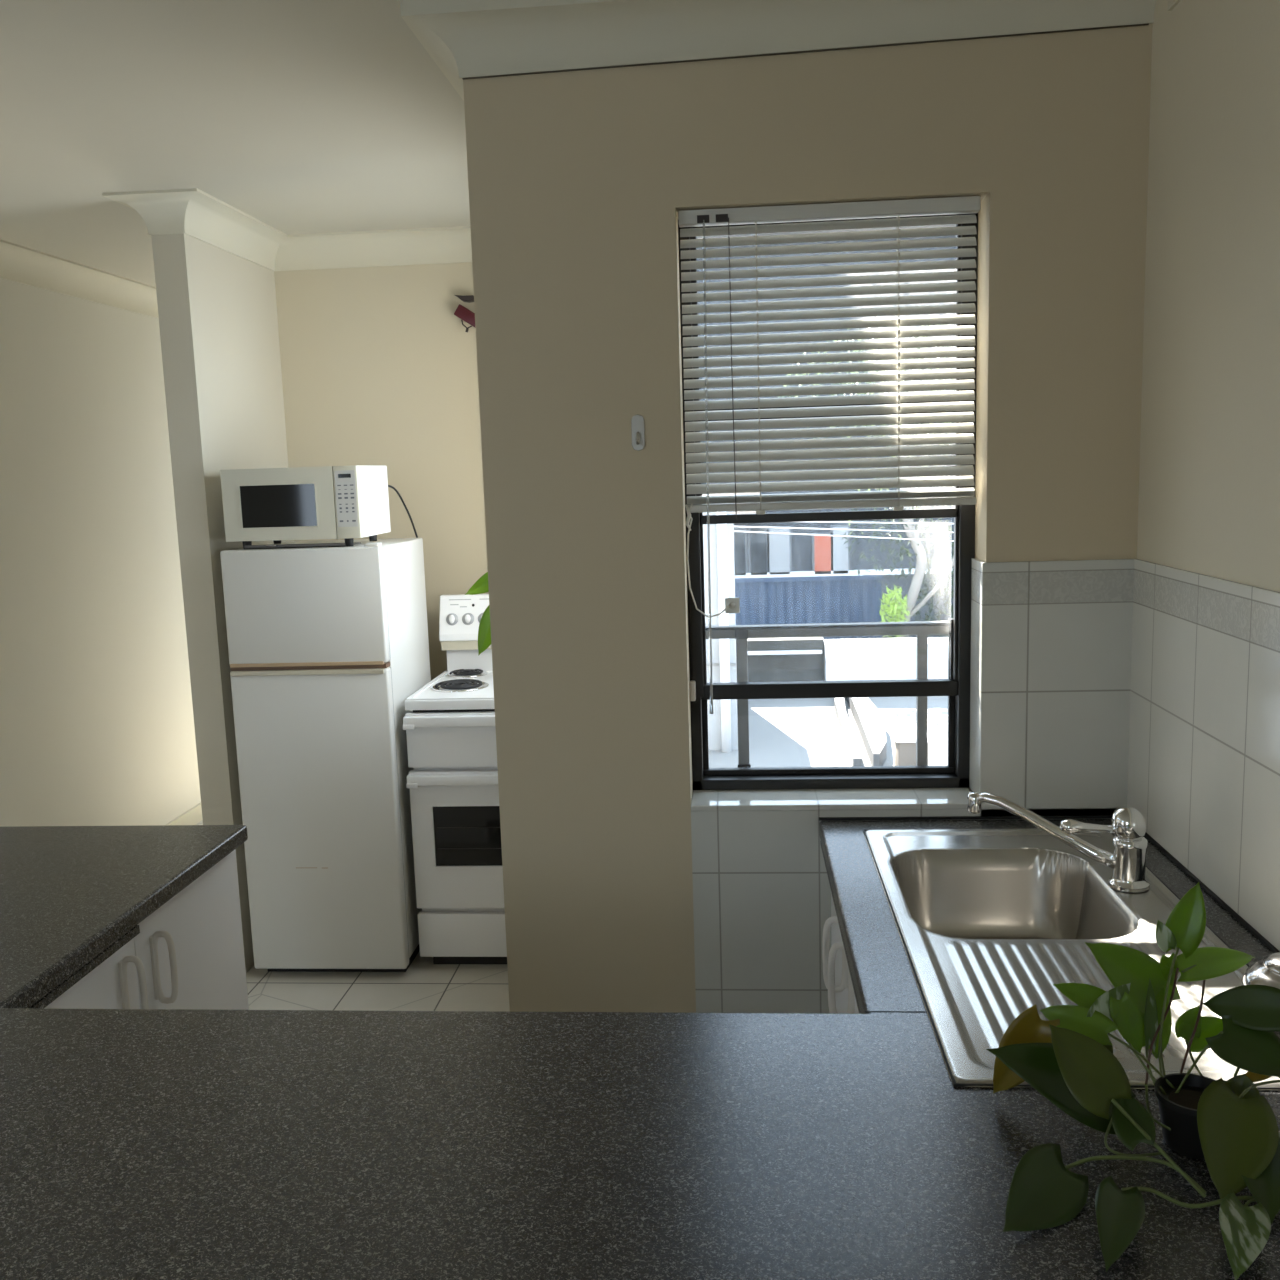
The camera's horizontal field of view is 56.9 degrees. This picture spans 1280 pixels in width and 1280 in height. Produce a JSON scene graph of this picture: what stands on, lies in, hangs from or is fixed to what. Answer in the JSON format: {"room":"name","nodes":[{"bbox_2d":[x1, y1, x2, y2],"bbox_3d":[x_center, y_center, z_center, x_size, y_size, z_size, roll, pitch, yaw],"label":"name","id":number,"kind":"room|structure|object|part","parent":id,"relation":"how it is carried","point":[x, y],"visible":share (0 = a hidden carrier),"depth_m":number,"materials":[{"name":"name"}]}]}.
{"room":"kitchen","nodes":[
{"label":"kitchen","id":0,"kind":"room"},
{"bbox_2d":[0,278,200,826],"bbox_3d":[-2.488,0.154,2.116,0.150,2.445,8.350,-1,8,5],"label":"wall","id":1,"kind":"structure","parent":0,"point":[97,728],"depth_m":4.72,"materials":[{"name":"paint"}]},
{"bbox_2d":[0,239,158,317],"bbox_3d":[-2.376,-1.057,2.282,0.092,0.105,7.650,-1,8,5],"label":"trim","id":2,"kind":"structure","parent":1,"relation":"attached to","point":[18,263],"depth_m":4.60,"materials":[{"name":"paint"}]},
{"bbox_2d":[166,803,202,824],"bbox_3d":[-2.171,0.953,4.769,0.014,0.080,3.300,-1,8,5],"label":"baseboard","id":3,"kind":"structure","parent":1,"relation":"attached to","point":[193,816],"depth_m":5.53,"materials":[{"name":"paint"}]},
{"bbox_2d":[151,233,293,972],"bbox_3d":[-1.286,-0.294,4.930,0.101,2.445,2.481,-1,8,5],"label":"wall","id":4,"kind":"structure","parent":0,"point":[218,319],"depth_m":3.75,"materials":[{"name":"paint"}]},
{"bbox_2d":[102,188,471,270],"bbox_3d":[-0.803,-1.455,4.673,1.334,0.105,2.573,-1,8,5],"label":"trim","id":5,"kind":"structure","parent":4,"relation":"attached to","point":[193,212],"depth_m":4.11,"materials":[{"name":"paint"}]},
{"bbox_2d":[0,0,469,286],"bbox_3d":[-0.792,-1.149,1.788,3.635,0.120,8.650,-1,8,5],"label":"ceiling","id":6,"kind":"structure","parent":0,"point":[297,116],"depth_m":2.79,"materials":[{"name":"paint"}]},
{"bbox_2d":[196,820,509,1010],"bbox_3d":[-0.711,1.388,2.158,3.635,0.120,8.650,-1,8,5],"label":"floor","id":7,"kind":"structure","parent":0,"point":[425,985],"depth_m":3.73,"materials":[{"name":"tile"}]},
{"bbox_2d":[44,850,248,1009],"bbox_3d":[-1.210,0.911,2.130,0.795,0.864,0.819,-1,8,5],"label":"base cabinet","id":8,"kind":"object","parent":7,"relation":"on","point":[188,953],"visible":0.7,"depth_m":2.21,"materials":[{"name":"white plastic"}]},
{"bbox_3d":[-0.882,0.891,1.887,0.018,0.743,0.393,-1,8,5],"label":"door","id":9,"kind":"part","parent":8,"relation":"part of","materials":[{"name":"white plastic"}]},
{"bbox_3d":[-0.851,0.596,1.988,0.045,0.137,0.014,-1,8,5],"label":"handle","id":10,"kind":"part","parent":8,"relation":"part of","materials":[{"name":"white plastic"}]},
{"bbox_3d":[-0.843,0.580,2.094,0.045,0.137,0.014,-1,8,5],"label":"handle","id":11,"kind":"part","parent":8,"relation":"part of","materials":[{"name":"white plastic"}]},
{"bbox_3d":[-0.850,0.831,2.291,0.018,0.743,0.422,-1,8,5],"label":"door","id":12,"kind":"part","parent":8,"relation":"part of","materials":[{"name":"white plastic"}]},
{"bbox_2d":[220,538,430,971],"bbox_3d":[-1.001,0.365,3.967,0.504,1.400,0.531,-1,8,5],"label":"fridge","id":13,"kind":"object","parent":7,"relation":"on","point":[328,646],"visible":0.98,"depth_m":3.72,"materials":[{"name":"metal"}]},
{"bbox_2d":[244,542,360,548],"bbox_3d":[-1.060,-0.301,3.719,0.320,0.014,0.172,-1,8,5],"label":"metal tray","id":14,"kind":"object","parent":13,"relation":"on","point":[272,546],"visible":0.99,"depth_m":3.65,"materials":[{"name":"grey metal"}]},
{"bbox_3d":[-1.035,-0.104,3.660,0.504,0.360,0.045,-1,8,5],"label":"freezer door","id":15,"kind":"part","parent":13,"relation":"part of","materials":[{"name":"metal"}]},
{"bbox_3d":[-1.033,0.074,3.670,0.488,0.011,0.026,-1,8,5],"label":"handle trim","id":16,"kind":"part","parent":13,"relation":"part of","materials":[{"name":"beige plastic"}]},
{"bbox_3d":[-1.032,0.100,3.674,0.488,0.014,0.026,-1,8,5],"label":"handle trim","id":17,"kind":"part","parent":13,"relation":"part of","materials":[{"name":"beige plastic"}]},
{"bbox_2d":[220,465,417,548],"bbox_3d":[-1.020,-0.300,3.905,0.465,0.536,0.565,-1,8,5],"label":"microwave","id":18,"kind":"object","parent":13,"relation":"on","point":[348,503],"visible":0.93,"depth_m":3.61,"materials":[{"name":"white plastic"}]},
{"bbox_3d":[-1.104,-0.416,3.617,0.350,0.220,0.014,-1,8,5],"label":"door","id":19,"kind":"part","parent":18,"relation":"part of","materials":[{"name":"beige plastic"}]},
{"bbox_3d":[-0.891,-0.420,3.600,0.073,0.220,0.014,-1,8,5],"label":"control panel","id":20,"kind":"part","parent":18,"relation":"part of","materials":[{"name":"beige plastic"}]},
{"bbox_3d":[-1.054,-0.440,3.773,0.425,0.220,0.313,-1,8,5],"label":"casing","id":21,"kind":"part","parent":18,"relation":"part of","materials":[{"name":"white metal"}]},
{"bbox_3d":[-0.800,-0.299,4.046,0.036,0.479,0.253,1,9,19],"label":"power cord","id":22,"kind":"part","parent":18,"relation":"part of","materials":[{"name":"black rubber"}]},
{"bbox_3d":[-1.014,0.575,3.759,0.504,0.978,0.045,-1,8,5],"label":"door","id":23,"kind":"part","parent":13,"relation":"part of","materials":[{"name":"metal"}]},
{"bbox_2d":[403,594,506,963],"bbox_3d":[-0.444,0.455,4.010,0.549,1.175,0.571,-1,8,5],"label":"stove","id":24,"kind":"object","parent":7,"relation":"on","point":[450,728],"visible":0.58,"depth_m":3.79,"materials":[{"name":"white enamel"},{"name":"metal"},{"name":"dark glass"}]},
{"bbox_3d":[-0.473,0.256,3.705,0.549,0.040,0.023,-1,8,5],"label":"handle","id":25,"kind":"part","parent":24,"relation":"part of","materials":[{"name":"white metal"}]},
{"bbox_2d":[405,671,494,709],"bbox_3d":[-0.453,0.162,3.967,0.544,0.036,0.522,-1,8,5],"label":"cooktop","id":26,"kind":"object","parent":24,"relation":"in","point":[450,690],"depth_m":3.82,"materials":[{"name":"white metal"}]},
{"bbox_3d":[-0.468,0.313,3.740,0.544,0.175,0.028,-1,8,5],"label":"grill door","id":27,"kind":"part","parent":24,"relation":"part of","materials":[{"name":"white metal"}]},
{"bbox_3d":[-0.467,0.444,3.733,0.549,0.040,0.023,-1,8,5],"label":"handle","id":28,"kind":"part","parent":24,"relation":"part of","materials":[{"name":"white metal"}]},
{"bbox_3d":[-0.664,-0.073,4.176,0.044,0.042,0.016,-1,8,5],"label":"knob","id":29,"kind":"part","parent":24,"relation":"part of","materials":[{"name":"grey plastic"}]},
{"bbox_3d":[-0.458,0.638,3.788,0.544,0.452,0.028,-1,8,5],"label":"oven door","id":30,"kind":"part","parent":24,"relation":"part of","materials":[{"name":"white metal"}]},
{"bbox_3d":[-0.448,0.954,3.834,0.544,0.145,0.028,-1,8,5],"label":"warming drawer","id":31,"kind":"part","parent":24,"relation":"part of","materials":[{"name":"white metal"}]},
{"bbox_3d":[-0.607,-0.074,4.172,0.044,0.042,0.016,-1,8,5],"label":"knob","id":32,"kind":"part","parent":24,"relation":"part of","materials":[{"name":"grey plastic"}]},
{"bbox_2d":[446,649,492,671],"bbox_3d":[-0.435,0.052,4.214,0.508,0.128,0.040,-1,8,5],"label":"backsplash","id":33,"kind":"structure","parent":24,"relation":"attached to","point":[456,659],"depth_m":4.21,"materials":[{"name":"white metal"}]},
{"bbox_2d":[822,893,858,1013],"bbox_3d":[0.621,0.878,1.980,0.610,0.856,0.819,-1,8,5],"label":"base cabinet","id":34,"kind":"object","parent":7,"relation":"on","point":[836,974],"visible":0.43,"depth_m":2.00,"materials":[{"name":"white plastic"}]},
{"bbox_3d":[0.333,0.535,2.009,0.045,0.137,0.014,-1,8,5],"label":"handle","id":35,"kind":"part","parent":34,"relation":"part of","materials":[{"name":"white plastic"}]},
{"bbox_3d":[0.383,0.804,2.199,0.018,0.745,0.403,-1,8,5],"label":"door","id":36,"kind":"part","parent":34,"relation":"part of","materials":[{"name":"white plastic"}]},
{"bbox_3d":[0.324,0.551,1.901,0.045,0.137,0.014,-1,8,5],"label":"handle","id":37,"kind":"part","parent":34,"relation":"part of","materials":[{"name":"white plastic"}]},
{"bbox_3d":[0.351,0.864,1.794,0.018,0.745,0.411,-1,8,5],"label":"door","id":38,"kind":"part","parent":34,"relation":"part of","materials":[{"name":"white plastic"}]},
{"bbox_3d":[-0.645,1.003,1.374,1.940,0.863,0.567,-1,8,5],"label":"base cabinet","id":39,"kind":"object","parent":7,"relation":"on","visible":0},
{"bbox_2d":[0,815,1279,1279],"bbox_3d":[-0.402,0.498,1.688,2.593,0.054,1.453,-1,8,5],"label":"countertop","id":40,"kind":"structure","parent":39,"relation":"on","point":[136,1144],"depth_m":1.26,"materials":[{"name":"laminate"}]},
{"bbox_2d":[967,791,1148,892],"bbox_3d":[0.684,0.332,1.959,0.296,0.134,0.095,3,9,28],"label":"mixer tap","id":41,"kind":"object","parent":40,"relation":"on","point":[1127,860],"visible":1,"depth_m":1.91,"materials":[{"name":"silver metal"}]},
{"bbox_3d":[0.681,0.319,1.984,0.243,0.102,0.027,4,10,33],"label":"spout","id":42,"kind":"part","parent":41,"relation":"part of","materials":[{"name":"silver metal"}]},
{"bbox_3d":[0.730,0.302,1.906,0.100,0.027,0.026,-1,8,5],"label":"lever","id":43,"kind":"part","parent":41,"relation":"part of","materials":[{"name":"silver metal"}]},
{"bbox_2d":[863,828,1279,1090],"bbox_3d":[0.619,0.508,1.790,0.456,0.168,0.945,-1,8,5],"label":"sink","id":44,"kind":"object","parent":40,"relation":"in","point":[987,921],"visible":0.64,"depth_m":1.84,"materials":[{"name":"metal"}]},
{"bbox_2d":[1242,952,1279,988],"bbox_3d":[0.812,0.415,1.462,0.120,0.100,0.120,-1,8,5],"label":"lidded pot","id":45,"kind":"object","parent":44,"relation":"on","point":[1266,971],"visible":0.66,"depth_m":1.46,"materials":[{"name":"silver metal"}]},
{"bbox_3d":[0.812,0.397,1.459,0.075,0.014,0.075,-1,8,5],"label":"lid","id":46,"kind":"part","parent":45,"relation":"part of","materials":[{"name":"silver metal"}]},
{"bbox_2d":[986,882,1279,1279],"bbox_3d":[0.509,0.400,1.190,0.306,0.240,0.435,0,9,14],"label":"pothos","id":47,"kind":"object","parent":40,"relation":"on","point":[1068,1058],"visible":1,"depth_m":1.20,"materials":[{"name":"green plant"}]},
{"bbox_3d":[0.490,0.504,1.205,0.048,0.012,0.074,-4,9,-15],"label":"stem","id":48,"kind":"part","parent":47,"relation":"part of","materials":[{"name":"green plant"}]},
{"bbox_3d":[0.480,0.513,1.149,0.126,0.012,0.038,1,9,19],"label":"stem","id":49,"kind":"part","parent":47,"relation":"part of","materials":[{"name":"green plant"}]},
{"bbox_3d":[0.528,0.444,1.230,0.079,0.069,0.013,-1,8,5],"label":"stem","id":50,"kind":"part","parent":47,"relation":"part of","materials":[{"name":"green plant"}]},
{"bbox_3d":[0.524,0.432,1.244,0.040,0.067,0.062,-1,8,5],"label":"stem","id":51,"kind":"part","parent":47,"relation":"part of","materials":[{"name":"green plant"}]},
{"bbox_3d":[0.540,0.455,1.251,0.007,0.030,0.051,-1,8,7],"label":"stem","id":52,"kind":"part","parent":47,"relation":"part of","materials":[{"name":"green plant"}]},
{"bbox_3d":[0.527,0.478,1.209,0.010,0.028,0.043,-3,8,-10],"label":"stem","id":53,"kind":"part","parent":47,"relation":"part of","materials":[{"name":"green plant"}]},
{"bbox_3d":[0.509,0.490,1.150,0.023,0.055,0.101,-7,10,-34],"label":"stem","id":54,"kind":"part","parent":47,"relation":"part of","materials":[{"name":"green plant"}]},
{"bbox_3d":[0.559,0.412,1.263,0.064,0.090,0.092,-1,8,5],"label":"stem","id":55,"kind":"part","parent":47,"relation":"part of","materials":[{"name":"brown"}]},
{"bbox_3d":[0.564,0.440,1.273,0.009,0.064,0.085,1,9,21],"label":"stem","id":56,"kind":"part","parent":47,"relation":"part of","materials":[{"name":"green plant"}]},
{"bbox_3d":[0.565,0.404,1.257,0.041,0.129,0.082,-1,8,5],"label":"stem","id":57,"kind":"part","parent":47,"relation":"part of","materials":[{"name":"green plant"}]},
{"bbox_3d":[0.528,0.522,1.100,0.148,0.004,0.025,0,8,11],"label":"stem","id":58,"kind":"part","parent":47,"relation":"part of","materials":[{"name":"green plant"}]},
{"bbox_3d":[0.600,0.420,1.280,0.010,0.094,0.152,4,10,35],"label":"stem","id":59,"kind":"part","parent":47,"relation":"part of","materials":[{"name":"brown"}]},
{"bbox_3d":[0.594,0.452,1.262,0.005,0.025,0.061,-2,8,2],"label":"stem","id":60,"kind":"part","parent":47,"relation":"part of","materials":[{"name":"green plant"}]},
{"bbox_3d":[0.577,0.437,1.221,0.054,0.061,0.024,-1,8,5],"label":"stem","id":61,"kind":"part","parent":47,"relation":"part of","materials":[{"name":"green plant"}]},
{"bbox_3d":[0.651,0.364,1.331,0.127,0.017,0.005,-6,9,-28],"label":"stem","id":62,"kind":"part","parent":47,"relation":"part of","materials":[{"name":"green plant"}]},
{"bbox_3d":[0.569,0.521,1.097,0.024,0.003,0.007,-4,9,-16],"label":"stem","id":63,"kind":"part","parent":47,"relation":"part of","materials":[{"name":"green plant"}]},
{"bbox_3d":[0.640,0.449,1.226,0.072,0.030,0.012,-5,9,-20],"label":"stem","id":64,"kind":"part","parent":47,"relation":"part of","materials":[{"name":"green plant"}]},
{"bbox_3d":[0.632,0.454,1.200,0.097,0.016,0.009,-7,10,-33],"label":"stem","id":65,"kind":"part","parent":47,"relation":"part of","materials":[{"name":"green plant"}]},
{"bbox_2d":[1155,1073,1234,1158],"bbox_3d":[0.565,0.487,1.203,0.076,0.057,0.076,-1,8,5],"label":"pot","id":66,"kind":"object","parent":40,"relation":"on","point":[1178,1095],"depth_m":1.19,"materials":[{"name":"black plastic"}]},
{"bbox_2d":[274,262,488,680],"bbox_3d":[-0.685,-0.237,4.409,1.382,2.445,0.120,-1,8,5],"label":"wall","id":67,"kind":"structure","parent":0,"point":[378,365],"depth_m":4.27,"materials":[{"name":"paint"}]},
{"bbox_2d":[455,295,473,302],"bbox_3d":[-0.614,-1.206,4.176,0.079,0.023,0.045,-1,8,5],"label":"wall bracket","id":68,"kind":"object","parent":67,"relation":"attached to","point":[469,298],"visible":0.83,"depth_m":4.16,"materials":[{"name":"grey metal"}]},
{"bbox_2d":[454,304,474,331],"bbox_3d":[-0.601,-1.136,4.180,0.104,0.097,0.053,-1,8,5],"label":"ornament","id":69,"kind":"object","parent":68,"relation":"hanging from","point":[462,312],"visible":0.67,"depth_m":4.15,"materials":[{"name":"red paint"}]},
{"bbox_2d":[462,23,1151,1012],"bbox_3d":[0.334,0.019,2.425,1.242,2.445,0.259,-1,8,5],"label":"wall","id":70,"kind":"structure","parent":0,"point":[579,182],"depth_m":2.25,"materials":[{"name":"paint"}]},
{"bbox_2d":[631,414,644,450],"bbox_3d":[-0.005,-0.396,2.254,0.025,0.069,0.027,-1,8,5],"label":"wall hook","id":71,"kind":"object","parent":70,"relation":"attached to","point":[637,421],"visible":1,"depth_m":2.26,"materials":[{"name":"beige plastic"}]},
{"bbox_3d":[-0.004,-0.385,2.255,0.006,0.026,0.025,-1,8,5],"label":"hook arm","id":72,"kind":"part","parent":71,"relation":"part of","materials":[{"name":"beige plastic"}]},
{"bbox_3d":[0.222,0.139,2.545,0.024,0.291,0.019,-1,8,5],"label":"post","id":73,"kind":"part","parent":70,"relation":"part of","materials":[{"name":"grey"}]},
{"bbox_3d":[0.410,0.135,2.528,0.675,0.342,0.029,-1,8,5],"label":"balustrade","id":74,"kind":"part","parent":70,"relation":"part of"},
{"bbox_3d":[0.405,-0.021,2.507,0.675,0.026,0.025,-1,8,5],"label":"rail","id":75,"kind":"part","parent":70,"relation":"part of","materials":[{"name":"grey"}]},
{"bbox_2d":[678,213,977,789],"bbox_3d":[0.380,-0.262,2.383,0.575,1.149,0.083,-1,8,5],"label":"window","id":76,"kind":"structure","parent":70,"relation":"attached to","point":[955,774],"depth_m":2.42,"materials":[{"name":"black metal"}]},
{"bbox_2d":[685,503,739,617],"bbox_3d":[0.132,-0.159,2.372,0.050,0.236,0.155,6,11,42],"label":"pull cord","id":77,"kind":"object","parent":76,"relation":"attached to","point":[732,605],"visible":1,"depth_m":2.40,"materials":[{"name":"white fabric"}]},
{"bbox_3d":[0.390,0.121,2.469,0.523,0.322,0.014,-1,8,5],"label":"sash","id":78,"kind":"part","parent":76,"relation":"part of","materials":[{"name":"black metal"}]},
{"bbox_2d":[678,196,980,713],"bbox_3d":[0.365,-0.337,2.272,0.558,0.963,0.044,-1,8,5],"label":"blind","id":79,"kind":"object","parent":70,"relation":"attached to","point":[964,204],"visible":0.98,"depth_m":2.25,"materials":[{"name":"white"}]},
{"bbox_3d":[0.177,-0.513,2.253,0.007,0.563,0.003,-1,8,5],"label":"lift cord","id":80,"kind":"part","parent":79,"relation":"part of","materials":[{"name":"white fabric"}]},
{"bbox_3d":[0.227,-0.517,2.265,0.018,0.550,0.028,-1,8,5],"label":"ladder cord","id":81,"kind":"part","parent":79,"relation":"part of","materials":[{"name":"white fabric"}]},
{"bbox_3d":[0.368,-0.262,2.292,0.554,0.015,0.025,-1,8,5],"label":"rail","id":82,"kind":"part","parent":79,"relation":"part of","materials":[{"name":"white metal"}]},
{"bbox_3d":[0.490,-0.523,2.243,0.018,0.550,0.028,-1,8,5],"label":"ladder cord","id":83,"kind":"part","parent":79,"relation":"part of","materials":[{"name":"white fabric"}]},
{"bbox_3d":[0.600,0.132,2.514,0.021,0.291,0.019,-1,8,5],"label":"post","id":84,"kind":"part","parent":70,"relation":"part of","materials":[{"name":"grey"}]},
{"bbox_2d":[1137,0,1279,591],"bbox_3d":[0.848,0.341,0.104,0.150,2.445,4.850,-1,8,5],"label":"wall","id":85,"kind":"structure","parent":0,"point":[1209,501],"depth_m":1.85,"materials":[{"name":"paint"}]},
{"bbox_2d":[400,0,1155,100],"bbox_3d":[0.314,-1.244,3.023,1.330,0.117,1.963,-1,8,5],"label":"trim","id":86,"kind":"structure","parent":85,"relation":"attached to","point":[464,38],"depth_m":2.12,"materials":[{"name":"paint"}]},
{"bbox_2d":[1167,0,1180,10],"bbox_3d":[0.677,-0.788,-0.223,0.092,0.105,4.508,-1,8,5],"label":"trim","id":87,"kind":"structure","parent":85,"relation":"attached to","point":[1171,3],"depth_m":1.99,"materials":[{"name":"paint"}]},
{"bbox_2d":[1127,559,1279,950],"bbox_3d":[0.868,0.234,1.329,0.007,0.503,1.900,-1,8,5],"label":"tile backsplash","id":88,"kind":"structure","parent":85,"relation":"attached to","point":[1204,756],"depth_m":1.87,"materials":[{"name":"tile"}]},
{"bbox_3d":[-0.138,-0.115,3.449,0.140,2.445,1.725,-1,8,5],"label":"wall","id":89,"kind":"structure","parent":0,"visible":0},
{"bbox_3d":[-0.278,0.122,3.462,0.149,0.018,0.200,-1,8,5],"label":"wall shelf","id":90,"kind":"object","parent":89,"relation":"attached to","visible":0},
{"bbox_2d":[465,572,490,655],"bbox_3d":[-0.366,-0.046,3.444,0.296,0.324,0.116,-1,8,5],"label":"trailing plant","id":91,"kind":"object","parent":90,"relation":"on","point":[480,586],"visible":0.2,"depth_m":3.48,"materials":[{"name":"green plant"}]},
{"label":"outside","id":92,"kind":"structure","parent":0,"visible":0},
{"bbox_2d":[807,521,953,523],"bbox_3d":[2.618,-1.056,10.683,14.000,0.581,0.012,-1,8,5],"label":"power line","id":93,"kind":"object","parent":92,"point":[807,521],"visible":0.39,"depth_m":10.71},
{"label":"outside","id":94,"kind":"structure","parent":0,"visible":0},
{"bbox_2d":[734,526,953,532],"bbox_3d":[2.621,-0.982,10.694,14.001,0.764,0.012,-1,8,5],"label":"power line","id":95,"kind":"object","parent":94,"point":[734,526],"visible":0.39,"depth_m":10.74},
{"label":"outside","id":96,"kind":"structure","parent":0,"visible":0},
{"bbox_2d":[734,531,953,541],"bbox_3d":[2.623,-0.909,10.704,14.001,1.012,0.012,-1,8,5],"label":"power line","id":97,"kind":"object","parent":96,"point":[734,531],"visible":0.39,"depth_m":10.76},
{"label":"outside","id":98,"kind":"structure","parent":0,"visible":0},
{"bbox_2d":[709,696,947,767],"bbox_3d":[8.774,-2.010,36.951,70.000,3.180,69.750,-1,8,5],"label":"ground","id":99,"kind":"structure","parent":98,"point":[788,732],"depth_m":8.95,"materials":[{"name":"grey concrete"}]},
{"bbox_2d":[703,495,737,752],"bbox_3d":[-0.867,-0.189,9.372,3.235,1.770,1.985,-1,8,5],"label":"building","id":100,"kind":"structure","parent":99,"relation":"on","point":[722,725],"depth_m":8.33,"materials":[{"name":"grey"}]},
{"bbox_2d":[736,637,823,681],"bbox_3d":[0.130,0.245,10.617,3.000,0.490,0.300,-1,8,5],"label":"wall","id":101,"kind":"structure","parent":99,"relation":"on","point":[787,667],"depth_m":10.37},
{"bbox_2d":[748,650,821,654],"bbox_3d":[0.101,0.132,10.415,2.980,0.025,0.070,-1,8,5],"label":"wall rail","id":102,"kind":"object","parent":101,"relation":"attached to","point":[781,652],"visible":0.36,"depth_m":10.29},
{"bbox_2d":[735,575,883,639],"bbox_3d":[0.338,1.223,13.646,4.880,3.830,0.100,-1,8,5],"label":"fence","id":103,"kind":"object","parent":99,"relation":"on","point":[826,599],"visible":0.11,"depth_m":13.26,"materials":[{"name":"blue paint"}]},
{"bbox_2d":[696,235,955,637],"bbox_3d":[3.765,-2.304,18.824,15.800,9.100,7.000,-1,8,5],"label":"neighbouring house","id":104,"kind":"structure","parent":99,"relation":"on","point":[756,555],"depth_m":16.05,"materials":[{"name":"grey"}]},
{"bbox_3d":[1.252,-1.193,16.186,0.380,0.620,0.020,-1,8,5],"label":"pane","id":105,"kind":"part","parent":104,"relation":"part of","materials":[{"name":"grey"}]},
{"bbox_3d":[1.620,-1.210,16.154,0.220,0.640,0.020,-1,8,5],"label":"pane","id":106,"kind":"part","parent":104,"relation":"part of","materials":[{"name":"grey glass"}]},
{"bbox_3d":[1.905,-1.206,16.132,0.270,0.620,0.020,-1,8,5],"label":"pane","id":107,"kind":"part","parent":104,"relation":"part of","materials":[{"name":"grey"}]},
{"bbox_3d":[2.489,-1.163,16.092,0.220,0.530,0.020,-1,8,5],"label":"pane","id":108,"kind":"part","parent":104,"relation":"part of","materials":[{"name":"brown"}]},
{"bbox_3d":[2.727,-1.217,16.066,0.200,0.630,0.020,-1,8,5],"label":"pane","id":109,"kind":"part","parent":104,"relation":"part of","materials":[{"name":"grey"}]},
{"bbox_2d":[834,698,862,765],"bbox_3d":[1.563,0.635,9.015,0.096,0.090,2.554,-1,8,7],"label":"kerb","id":110,"kind":"object","parent":99,"relation":"on","point":[852,748],"visible":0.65,"depth_m":8.51,"materials":[{"name":"white concrete"}]},
{"bbox_2d":[778,313,954,637],"bbox_3d":[2.866,0.004,12.129,2.837,6.522,1.829,-1,8,5],"label":"tree","id":111,"kind":"object","parent":99,"relation":"on","point":[905,612],"visible":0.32,"depth_m":11.67,"materials":[{"name":"green plant"}]},
{"bbox_2d":[846,697,886,765],"bbox_3d":[1.749,0.617,8.996,0.187,0.120,2.552,-1,8,6],"label":"kerb","id":112,"kind":"object","parent":99,"relation":"on","point":[869,720],"visible":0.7,"depth_m":8.57,"materials":[{"name":"white concrete"}]},
{"bbox_2d":[824,637,947,696],"bbox_3d":[3.410,1.738,10.451,3.495,3.540,0.350,-1,8,5],"label":"wall","id":113,"kind":"structure","parent":99,"relation":"on","point":[878,658],"depth_m":10.16,"materials":[{"name":"white paint"}]},
{"bbox_2d":[891,730,931,765],"bbox_3d":[1.773,0.737,7.720,0.230,0.250,0.240,-1,8,5],"label":"utility box","id":114,"kind":"object","parent":99,"relation":"on","point":[905,740],"visible":0.59,"depth_m":7.62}
]}

